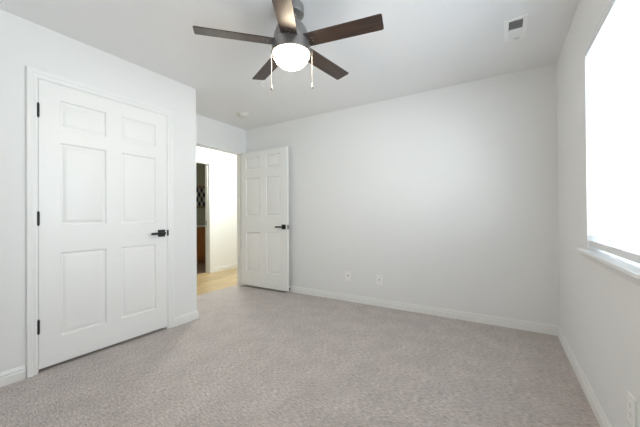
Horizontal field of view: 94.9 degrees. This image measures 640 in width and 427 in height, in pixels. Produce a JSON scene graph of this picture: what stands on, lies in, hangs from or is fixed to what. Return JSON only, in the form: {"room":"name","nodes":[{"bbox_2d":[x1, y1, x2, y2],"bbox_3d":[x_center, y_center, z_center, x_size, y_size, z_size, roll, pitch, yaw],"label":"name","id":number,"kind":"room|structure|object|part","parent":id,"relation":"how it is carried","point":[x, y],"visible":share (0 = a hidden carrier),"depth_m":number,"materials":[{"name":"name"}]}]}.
{"room":"empty bedroom","nodes":[
{"label":"empty bedroom","id":0,"kind":"room"},
{"bbox_2d":[0,9,196,372],"bbox_3d":[-1.956,-0.106,2.182,0.110,2.440,2.275,-1,0,32],"label":"wall","id":1,"kind":"structure","parent":0,"point":[23,42],"depth_m":2.08,"materials":[{"name":"paint"}]},
{"bbox_2d":[0,310,198,386],"bbox_3d":[-2.176,1.073,2.325,0.684,0.088,2.290,-1,0,32],"label":"baseboard","id":2,"kind":"structure","parent":1,"relation":"attached to","point":[7,377],"depth_m":1.96,"materials":[{"name":"paint"}]},
{"bbox_2d":[26,65,173,377],"bbox_3d":[-1.766,0.054,2.473,0.127,2.121,1.054,-1,0,32],"label":"trim","id":3,"kind":"structure","parent":1,"relation":"attached to","point":[32,74],"depth_m":2.03,"materials":[{"name":"paint"}]},
{"bbox_2d":[37,79,168,368],"bbox_3d":[-1.715,0.073,2.446,0.093,2.034,0.954,-1,0,32],"label":"closet door","id":4,"kind":"structure","parent":1,"relation":"in","point":[103,232],"depth_m":2.36,"materials":[{"name":"paint"}]},
{"bbox_3d":[-1.511,0.187,2.735,0.048,0.021,0.132,-1,0,32],"label":"lever","id":5,"kind":"part","parent":4,"relation":"part of","materials":[{"name":"black metal"}]},
{"bbox_3d":[-1.508,0.188,2.794,0.011,0.066,0.066,-1,0,32],"label":"door handle","id":6,"kind":"part","parent":4,"relation":"part of","materials":[{"name":"black metal"}]},
{"bbox_2d":[196,163,204,224],"bbox_3d":[-3.590,-0.070,6.542,0.120,2.448,3.000,-1,0,32],"label":"wall","id":7,"kind":"structure","parent":0,"point":[200,168],"depth_m":7.39,"materials":[{"name":"paint"}]},
{"bbox_2d":[196,185,204,207],"bbox_3d":[-2.999,-0.413,7.376,0.022,0.560,0.490,-1,0,32],"label":"framed picture","id":8,"kind":"object","parent":7,"relation":"attached to","point":[200,190],"visible":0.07,"depth_m":7.37},
{"bbox_2d":[196,146,236,266],"bbox_3d":[-1.731,-0.090,5.109,1.449,2.446,5.300,-1,0,32],"label":"wall","id":9,"kind":"structure","parent":0,"point":[224,164],"depth_m":5.93,"materials":[{"name":"paint"}]},
{"bbox_2d":[196,157,213,272],"bbox_3d":[-2.360,0.050,5.339,0.141,2.177,0.917,-1,0,32],"label":"trim","id":10,"kind":"structure","parent":9,"relation":"attached to","point":[209,189],"depth_m":5.65,"materials":[{"name":"paint"}]},
{"bbox_2d":[196,143,243,284],"bbox_3d":[-1.494,0.091,4.223,0.127,2.060,0.928,-1,0,32],"label":"door frame","id":11,"kind":"structure","parent":9,"relation":"attached to","point":[239,231],"depth_m":4.60,"materials":[{"name":"paint"}]},
{"bbox_2d":[241,146,288,291],"bbox_3d":[-0.827,0.079,4.328,0.908,2.018,0.151,-1,0,32],"label":"bedroom door","id":12,"kind":"structure","parent":11,"relation":"attached to","point":[264,173],"depth_m":4.29,"materials":[{"name":"paint"}]},
{"bbox_2d":[214,263,236,271],"bbox_3d":[-2.232,1.094,5.415,0.015,0.088,5.100,-1,0,32],"label":"baseboard","id":13,"kind":"structure","parent":9,"relation":"attached to","point":[220,268],"depth_m":5.93,"materials":[{"name":"paint"}]},
{"bbox_2d":[196,114,245,152],"bbox_3d":[-1.575,-0.099,4.091,0.120,2.440,1.378,-1,0,32],"label":"wall","id":14,"kind":"structure","parent":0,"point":[210,132],"depth_m":4.21,"materials":[{"name":"paint"}]},
{"bbox_2d":[0,0,579,129],"bbox_3d":[-0.425,-1.376,2.006,4.283,0.080,3.973,-1,0,32],"label":"ceiling","id":15,"kind":"structure","parent":0,"point":[422,45],"depth_m":2.32,"materials":[{"name":"paint"}]},
{"bbox_2d":[236,112,248,117],"bbox_3d":[-1.033,-1.302,3.911,0.164,0.042,0.164,-1,0,32],"label":"smoke detector","id":16,"kind":"object","parent":15,"relation":"attached to","point":[239,114],"visible":1,"depth_m":3.87,"materials":[{"name":"plastic"}]},
{"bbox_2d":[193,0,383,89],"bbox_3d":[-0.155,-1.069,1.913,1.136,0.540,1.121,-1,0,32],"label":"ceiling fan","id":17,"kind":"object","parent":15,"relation":"hanging from","point":[291,43],"visible":1,"depth_m":1.81,"materials":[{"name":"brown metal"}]},
{"bbox_3d":[-0.517,-1.097,1.815,0.495,0.006,0.112,0,11,-15],"label":"blade","id":18,"kind":"part","parent":17,"relation":"part of","materials":[{"name":"brown wood"}]},
{"bbox_3d":[-0.371,-1.096,2.190,0.112,0.006,0.495,-13,7,-32],"label":"blade","id":19,"kind":"part","parent":17,"relation":"part of","materials":[{"name":"brown wood"}]},
{"bbox_3d":[-0.314,-0.946,1.901,0.003,0.237,0.003,-1,0,32],"label":"pull chain","id":20,"kind":"part","parent":17,"relation":"part of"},
{"bbox_3d":[-0.196,-1.100,1.559,0.112,0.006,0.495,11,0,2],"label":"blade","id":21,"kind":"part","parent":17,"relation":"part of","materials":[{"name":"brown wood"}]},
{"bbox_3d":[-0.185,-0.989,1.901,0.231,0.100,0.231,-1,0,32],"label":"glass globe","id":22,"kind":"part","parent":17,"relation":"part of"},
{"bbox_3d":[0.031,-1.098,2.167,0.112,0.006,0.495,-15,-9,38],"label":"blade","id":23,"kind":"part","parent":17,"relation":"part of","materials":[{"name":"brown wood"}]},
{"bbox_3d":[0.133,-1.101,1.777,0.495,0.006,0.112,0,-11,21],"label":"blade","id":24,"kind":"part","parent":17,"relation":"part of","materials":[{"name":"brown wood"}]},
{"bbox_2d":[504,13,528,42],"bbox_3d":[1.423,-1.341,2.141,0.142,0.012,0.302,-1,0,32],"label":"ceiling vent","id":25,"kind":"object","parent":15,"relation":"in","point":[515,28],"visible":1,"depth_m":2.13,"materials":[{"name":"white plastic"}]},
{"bbox_2d":[0,262,599,426],"bbox_3d":[-1.124,1.148,4.020,7.062,0.060,6.320,-1,0,32],"label":"floor","id":26,"kind":"structure","parent":0,"point":[253,356],"depth_m":2.01,"materials":[{"name":"beige carpet"}]},
{"bbox_2d":[197,227,204,262],"bbox_3d":[-2.944,0.735,6.966,0.524,0.835,1.200,-1,0,32],"label":"bathroom vanity","id":27,"kind":"object","parent":26,"relation":"on","point":[200,230],"visible":0.09,"depth_m":6.80,"materials":[{"name":"orange wood"}]},
{"bbox_3d":[-2.736,0.403,6.836,0.020,0.145,0.385,-1,0,32],"label":"drawer","id":28,"kind":"part","parent":27,"relation":"part of","materials":[{"name":"orange wood"}]},
{"bbox_3d":[-2.732,0.760,6.833,0.024,0.540,0.385,-1,0,32],"label":"cabinet door","id":29,"kind":"part","parent":27,"relation":"part of","materials":[{"name":"orange wood"}]},
{"bbox_2d":[246,63,558,325],"bbox_3d":[0.463,-0.114,3.720,3.983,2.440,0.120,-1,0,32],"label":"wall","id":30,"kind":"structure","parent":0,"point":[448,195],"depth_m":3.17,"materials":[{"name":"paint"}]},
{"bbox_2d":[345,271,350,280],"bbox_3d":[0.353,0.793,3.711,0.074,0.117,0.008,-1,0,32],"label":"wall jack","id":31,"kind":"object","parent":30,"relation":"attached to","point":[347,274],"visible":1,"depth_m":3.71,"materials":[{"name":"white plastic"}]},
{"bbox_2d":[376,275,381,284],"bbox_3d":[0.704,0.793,3.490,0.074,0.117,0.018,-1,0,32],"label":"outlet","id":32,"kind":"object","parent":30,"relation":"attached to","point":[378,277],"visible":1,"depth_m":3.49,"materials":[{"name":"white plastic"}]},
{"bbox_2d":[288,285,558,335],"bbox_3d":[0.486,1.062,3.626,3.863,0.088,0.015,-1,0,32],"label":"baseboard","id":33,"kind":"structure","parent":30,"relation":"attached to","point":[543,328],"depth_m":3.14,"materials":[{"name":"paint"}]},
{"bbox_2d":[556,0,639,426],"bbox_3d":[1.246,-0.102,1.026,0.170,2.500,3.893,-1,0,32],"label":"wall","id":34,"kind":"structure","parent":0,"point":[599,308],"depth_m":1.75,"materials":[{"name":"paint"}]},
{"bbox_2d":[557,326,611,426],"bbox_3d":[1.175,1.045,1.069,0.015,0.088,3.653,-1,0,32],"label":"baseboard","id":35,"kind":"structure","parent":34,"relation":"attached to","point":[597,409],"depth_m":1.77,"materials":[{"name":"paint"}]},
{"bbox_2d":[575,150,639,285],"bbox_3d":[1.222,-0.361,1.039,0.181,1.257,1.898,-1,0,32],"label":"window","id":36,"kind":"structure","parent":34,"relation":"in","point":[629,270],"depth_m":1.59,"materials":[{"name":"plastic"}]},
{"bbox_3d":[1.201,0.242,1.051,0.124,0.051,1.898,-1,0,32],"label":"sill","id":37,"kind":"part","parent":36,"relation":"part of","materials":[{"name":"paint"}]},
{"bbox_2d":[585,0,639,263],"bbox_3d":[1.196,-0.397,1.055,0.064,1.180,1.596,-1,0,32],"label":"window blind","id":38,"kind":"object","parent":36,"relation":"attached to","point":[613,47],"visible":1,"depth_m":1.36,"materials":[{"name":"plastic"}]},
{"bbox_3d":[1.516,-0.390,1.619,0.002,1.107,0.002,-1,0,32],"label":"ladder cord","id":39,"kind":"part","parent":38,"relation":"part of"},
{"bbox_3d":[1.203,0.176,1.050,0.052,0.034,1.596,-1,0,32],"label":"rail","id":40,"kind":"part","parent":38,"relation":"part of","materials":[{"name":"plastic"}]},
{"bbox_3d":[1.315,-0.390,1.291,0.002,1.107,0.002,0,0,2],"label":"ladder cord","id":41,"kind":"part","parent":38,"relation":"part of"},
{"bbox_3d":[1.360,-0.391,1.263,0.002,1.107,0.002,0,0,2],"label":"ladder cord","id":42,"kind":"part","parent":38,"relation":"part of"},
{"bbox_3d":[1.275,-0.385,1.006,0.055,1.210,1.608,-1,0,32],"label":"frame","id":43,"kind":"part","parent":36,"relation":"part of","materials":[{"name":"plastic"}]},
{"bbox_2d":[627,391,636,426],"bbox_3d":[1.232,0.777,1.161,0.009,0.117,0.074,-1,0,32],"label":"power outlet","id":44,"kind":"object","parent":34,"relation":"attached to","point":[631,401],"visible":1,"depth_m":1.15,"materials":[{"name":"white plastic"}]},
{"bbox_2d":[629,400,631,419],"bbox_3d":[1.230,0.777,1.163,0.002,0.068,0.034,-1,0,32],"label":"socket","id":45,"kind":"object","parent":44,"relation":"attached to","point":[630,401],"depth_m":1.16,"materials":[{"name":"white plastic"}]}
]}

